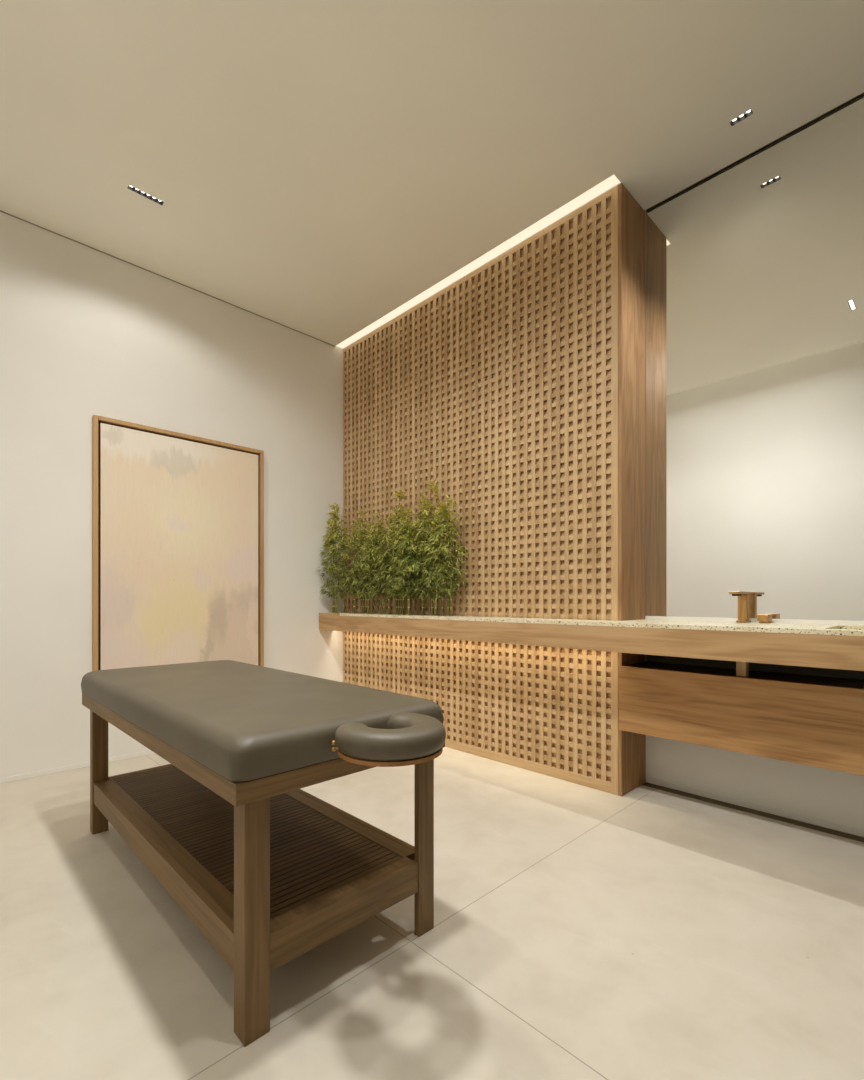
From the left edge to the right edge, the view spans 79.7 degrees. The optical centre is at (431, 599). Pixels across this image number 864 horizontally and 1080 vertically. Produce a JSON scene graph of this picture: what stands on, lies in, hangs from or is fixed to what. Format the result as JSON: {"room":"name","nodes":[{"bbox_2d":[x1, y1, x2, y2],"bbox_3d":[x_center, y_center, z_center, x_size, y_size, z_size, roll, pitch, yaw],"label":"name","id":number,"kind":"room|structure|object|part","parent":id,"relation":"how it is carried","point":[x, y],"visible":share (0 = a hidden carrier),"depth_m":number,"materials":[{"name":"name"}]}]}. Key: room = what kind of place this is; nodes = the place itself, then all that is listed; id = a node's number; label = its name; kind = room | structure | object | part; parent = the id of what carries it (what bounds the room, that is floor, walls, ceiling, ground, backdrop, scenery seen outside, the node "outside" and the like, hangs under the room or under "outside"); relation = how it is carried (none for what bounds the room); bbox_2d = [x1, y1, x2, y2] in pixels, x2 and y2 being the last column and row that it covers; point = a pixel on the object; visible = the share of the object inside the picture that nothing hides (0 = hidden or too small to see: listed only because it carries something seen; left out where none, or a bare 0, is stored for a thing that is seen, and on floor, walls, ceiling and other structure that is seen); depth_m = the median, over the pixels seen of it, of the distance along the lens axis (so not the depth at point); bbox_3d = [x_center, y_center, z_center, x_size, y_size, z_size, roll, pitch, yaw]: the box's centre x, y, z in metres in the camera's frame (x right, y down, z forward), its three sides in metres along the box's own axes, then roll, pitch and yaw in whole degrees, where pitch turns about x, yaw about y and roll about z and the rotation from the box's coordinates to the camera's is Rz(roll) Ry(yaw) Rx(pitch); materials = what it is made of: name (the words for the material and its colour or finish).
{"room":"massage room","nodes":[
{"label":"massage room","id":0,"kind":"room"},
{"bbox_2d":[0,212,342,777],"bbox_3d":[-1.869,-0.900,3.624,3.707,3.900,0.120,0,0,-44],"label":"wall","id":1,"kind":"structure","parent":0,"point":[86,332],"depth_m":3.29,"materials":[{"name":"paint"}]},
{"bbox_2d":[0,750,155,782],"bbox_3d":[-1.825,1.035,3.580,3.507,0.030,0.004,0,0,-44],"label":"baseboard","id":2,"kind":"structure","parent":1,"relation":"attached to","point":[139,754],"depth_m":3.17,"materials":[{"name":"paint"}]},
{"bbox_2d":[0,210,334,346],"bbox_3d":[-1.718,-2.216,3.685,2.439,0.006,0.003,0,0,-44],"label":"trim","id":3,"kind":"structure","parent":1,"relation":"attached to","point":[0,210],"depth_m":3.50,"materials":[{"name":"beige"}]},
{"bbox_2d":[92,415,263,670],"bbox_3d":[-1.725,-0.264,3.648,1.131,1.787,0.038,0,0,-44],"label":"framed painting","id":4,"kind":"object","parent":1,"relation":"attached to","point":[178,518],"visible":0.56,"depth_m":3.57,"materials":[{"name":"beige paint"}]},
{"bbox_2d":[0,747,863,1079],"bbox_3d":[0.917,1.110,0.784,3.707,0.120,8.036,0,0,-44],"label":"floor","id":5,"kind":"structure","parent":0,"point":[579,932],"depth_m":1.53,"materials":[{"name":"tile"}]},
{"bbox_2d":[81,660,445,1046],"bbox_3d":[-0.678,0.679,1.904,0.698,0.742,1.898,0,0,-44],"label":"massage table","id":6,"kind":"object","parent":5,"relation":"on","point":[269,871],"visible":1,"depth_m":1.54,"materials":[{"name":"grey leather"}]},
{"bbox_3d":[-1.508,0.762,2.348,0.062,0.576,0.048,0,0,-44],"label":"leg","id":7,"kind":"part","parent":6,"relation":"part of","materials":[{"name":"brown wood"}]},
{"bbox_3d":[-1.314,0.864,2.550,0.498,0.092,0.022,0,0,-44],"label":"rail","id":8,"kind":"part","parent":6,"relation":"part of","materials":[{"name":"brown wood"}]},
{"bbox_3d":[-0.987,0.864,1.793,0.022,0.092,1.472,0,0,-44],"label":"rail","id":9,"kind":"part","parent":6,"relation":"part of","materials":[{"name":"brown wood"}]},
{"bbox_3d":[-0.437,0.762,1.258,0.065,0.576,0.062,0,0,-44],"label":"leg","id":10,"kind":"part","parent":6,"relation":"part of","materials":[{"name":"brown wood"}]},
{"bbox_3d":[-0.244,0.378,1.335,0.032,0.029,0.013,0,0,1],"label":"knob","id":11,"kind":"part","parent":6,"relation":"part of","materials":[{"name":"gold metal"}]},
{"bbox_3d":[-0.228,0.864,1.445,0.495,0.092,0.023,0,0,-44],"label":"rail","id":12,"kind":"part","parent":6,"relation":"part of","materials":[{"name":"brown wood"}]},
{"bbox_3d":[-0.547,0.864,2.199,0.022,0.092,1.508,0,0,-44],"label":"rail","id":13,"kind":"part","parent":6,"relation":"part of","materials":[{"name":"brown wood"}]},
{"bbox_3d":[-0.100,0.383,1.328,0.268,0.010,0.250,0,0,-44],"label":"cradle plate","id":14,"kind":"part","parent":6,"relation":"part of","materials":[{"name":"brown wood"}]},
{"bbox_3d":[-0.025,0.762,1.639,0.066,0.576,0.022,0,0,-44],"label":"leg","id":15,"kind":"part","parent":6,"relation":"part of","materials":[{"name":"brown wood"}]},
{"bbox_2d":[343,183,645,795],"bbox_3d":[0.217,-0.585,3.781,0.301,3.268,2.572,0,0,-44],"label":"lattice screen","id":16,"kind":"object","parent":5,"relation":"on","point":[518,386],"visible":0.78,"depth_m":3.21,"materials":[{"name":"brown wood"}]},
{"bbox_3d":[0.104,-2.202,3.696,0.020,0.034,2.487,0,0,-44],"label":"rail","id":17,"kind":"part","parent":16,"relation":"part of","materials":[{"name":"brown wood"}]},
{"bbox_3d":[0.104,1.020,3.696,0.020,0.057,2.487,0,0,-44],"label":"rail","id":18,"kind":"part","parent":16,"relation":"part of","materials":[{"name":"brown wood"}]},
{"bbox_3d":[1.110,-0.585,2.870,0.301,3.268,0.020,0,0,-44],"label":"panel","id":19,"kind":"part","parent":16,"relation":"part of","materials":[{"name":"brown wood"}]},
{"bbox_2d":[0,0,863,348],"bbox_3d":[0.917,-2.445,0.784,3.507,0.450,7.836,0,0,-44],"label":"ceiling","id":20,"kind":"structure","parent":0,"point":[316,167],"depth_m":2.40,"materials":[{"name":"paint"}]},
{"bbox_2d":[128,185,163,204],"bbox_3d":[-1.572,-2.238,2.847,0.174,0.036,0.032,0,0,-44],"label":"recessed light","id":21,"kind":"object","parent":20,"relation":"in","point":[129,186],"visible":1,"depth_m":2.85,"materials":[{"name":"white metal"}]},
{"bbox_2d":[336,175,619,347],"bbox_3d":[0.080,-2.232,3.650,0.077,0.016,2.565,0,0,-44],"label":"light strip","id":22,"kind":"object","parent":20,"relation":"attached to","point":[611,181],"visible":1,"depth_m":3.32,"materials":[{"name":"white plastic"}]},
{"bbox_2d":[730,109,752,125],"bbox_3d":[1.426,-2.238,2.388,0.032,0.036,0.088,0,0,-44],"label":"recessed light","id":23,"kind":"object","parent":20,"relation":"in","point":[748,113],"visible":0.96,"depth_m":2.40,"materials":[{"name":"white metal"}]},
{"bbox_2d":[646,662,863,829],"bbox_3d":[2.212,-0.900,2.054,0.120,3.900,7.836,0,0,-44],"label":"wall","id":24,"kind":"structure","parent":0,"point":[834,796],"depth_m":2.56,"materials":[{"name":"paint"}]},
{"bbox_2d":[319,612,863,670],"bbox_3d":[1.965,0.164,1.823,0.548,0.186,7.811,0,0,-44],"label":"countertop","id":25,"kind":"structure","parent":24,"relation":"attached to","point":[832,644],"depth_m":2.44,"materials":[{"name":"brown wood"}]},
{"bbox_2d":[317,502,355,612],"bbox_3d":[-0.783,-0.351,4.340,0.363,0.928,0.302,0,0,42],"label":"bamboo plant","id":26,"kind":"object","parent":25,"relation":"on","point":[333,537],"visible":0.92,"depth_m":4.35,"materials":[{"name":"green plant"}]},
{"bbox_2d":[338,509,376,613],"bbox_3d":[-0.585,-0.308,4.170,0.289,0.843,0.391,0,0,-44],"label":"bamboo plant","id":27,"kind":"object","parent":25,"relation":"on","point":[358,522],"visible":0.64,"depth_m":4.17,"materials":[{"name":"green plant"}]},
{"bbox_2d":[352,511,392,613],"bbox_3d":[-0.450,-0.290,4.017,0.305,0.807,0.398,0,0,-44],"label":"bamboo plant","id":28,"kind":"object","parent":25,"relation":"on","point":[373,539],"visible":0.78,"depth_m":3.99,"materials":[{"name":"green plant"}]},
{"bbox_2d":[367,491,417,614],"bbox_3d":[-0.285,-0.358,3.841,0.319,0.943,0.474,0,0,-44],"label":"bamboo plant","id":29,"kind":"object","parent":25,"relation":"on","point":[398,516],"visible":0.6,"depth_m":3.85,"materials":[{"name":"green plant"}]},
{"bbox_2d":[387,508,428,614],"bbox_3d":[-0.177,-0.276,3.725,0.320,0.778,0.401,0,0,-44],"label":"bamboo plant","id":30,"kind":"object","parent":25,"relation":"on","point":[407,538],"visible":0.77,"depth_m":3.71,"materials":[{"name":"green plant"}]},
{"bbox_2d":[404,478,451,615],"bbox_3d":[-0.039,-0.369,3.618,0.282,0.965,0.410,0,0,-44],"label":"bamboo plant","id":31,"kind":"object","parent":25,"relation":"on","point":[426,521],"visible":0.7,"depth_m":3.62,"materials":[{"name":"green plant"}]},
{"bbox_2d":[416,494,468,615],"bbox_3d":[0.066,-0.305,3.497,0.299,0.837,0.380,0,0,-44],"label":"bamboo plant","id":32,"kind":"object","parent":25,"relation":"on","point":[446,515],"visible":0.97,"depth_m":3.49,"materials":[{"name":"green plant"}]},
{"bbox_2d":[729,591,750,622],"bbox_3d":[1.493,0.038,2.512,0.177,0.151,0.054,0,0,-44],"label":"tap","id":33,"kind":"object","parent":25,"relation":"on","point":[743,597],"visible":1,"depth_m":2.54,"materials":[{"name":"gold metal"}]},
{"bbox_3d":[1.492,-0.032,2.511,0.174,0.012,0.048,0,0,-44],"label":"spout","id":34,"kind":"part","parent":33,"relation":"part of","materials":[{"name":"gold metal"}]},
{"bbox_2d":[619,655,863,775],"bbox_3d":[2.943,0.475,0.987,0.324,0.434,5.248,0,0,-44],"label":"drawer unit","id":35,"kind":"object","parent":25,"relation":"attached to","point":[813,717],"visible":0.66,"depth_m":2.34,"materials":[{"name":"brown wood"}]},
{"bbox_3d":[1.441,0.306,2.403,0.042,0.097,0.042,0,0,-44],"label":"support post","id":36,"kind":"part","parent":35,"relation":"part of","materials":[{"name":"brown wood"}]},
{"bbox_3d":[3.061,0.306,1.096,0.004,0.097,5.238,0,0,-44],"label":"panel","id":37,"kind":"part","parent":35,"relation":"part of","materials":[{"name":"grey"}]},
{"bbox_3d":[1.597,0.092,2.482,0.081,0.042,0.050,0,0,-44],"label":"tap handle","id":38,"kind":"part","parent":25,"relation":"part of","materials":[{"name":"gold metal"}]},
{"bbox_2d":[642,782,863,841],"bbox_3d":[3.048,1.048,1.072,0.059,0.002,5.258,0,0,-44],"label":"trim","id":39,"kind":"structure","parent":24,"relation":"attached to","point":[760,813],"depth_m":2.53,"materials":[{"name":"brown"}]},
{"bbox_2d":[645,616,863,624],"bbox_3d":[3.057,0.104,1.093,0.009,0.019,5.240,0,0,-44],"label":"countertop","id":40,"kind":"structure","parent":24,"relation":"attached to","point":[839,622],"depth_m":2.51,"materials":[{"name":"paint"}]},
{"bbox_2d":[646,94,863,620],"bbox_3d":[3.065,-1.064,1.095,0.004,2.352,5.251,0,0,-44],"label":"wall mirror","id":41,"kind":"object","parent":24,"relation":"attached to","point":[755,269],"visible":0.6,"depth_m":2.56,"materials":[{"name":"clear mirror"}]},
{"bbox_2d":[646,776,863,836],"bbox_3d":[3.067,1.030,1.091,0.006,0.033,5.258,0,0,-44],"label":"baseboard","id":42,"kind":"structure","parent":24,"relation":"attached to","point":[795,816],"depth_m":2.56,"materials":[{"name":"dark wood"}]},
{"bbox_2d":[646,92,863,209],"bbox_3d":[3.061,-2.248,1.085,0.014,0.044,5.258,0,0,-44],"label":"trim","id":43,"kind":"structure","parent":24,"relation":"attached to","point":[863,92],"depth_m":2.55,"materials":[{"name":"brown"}]}
]}

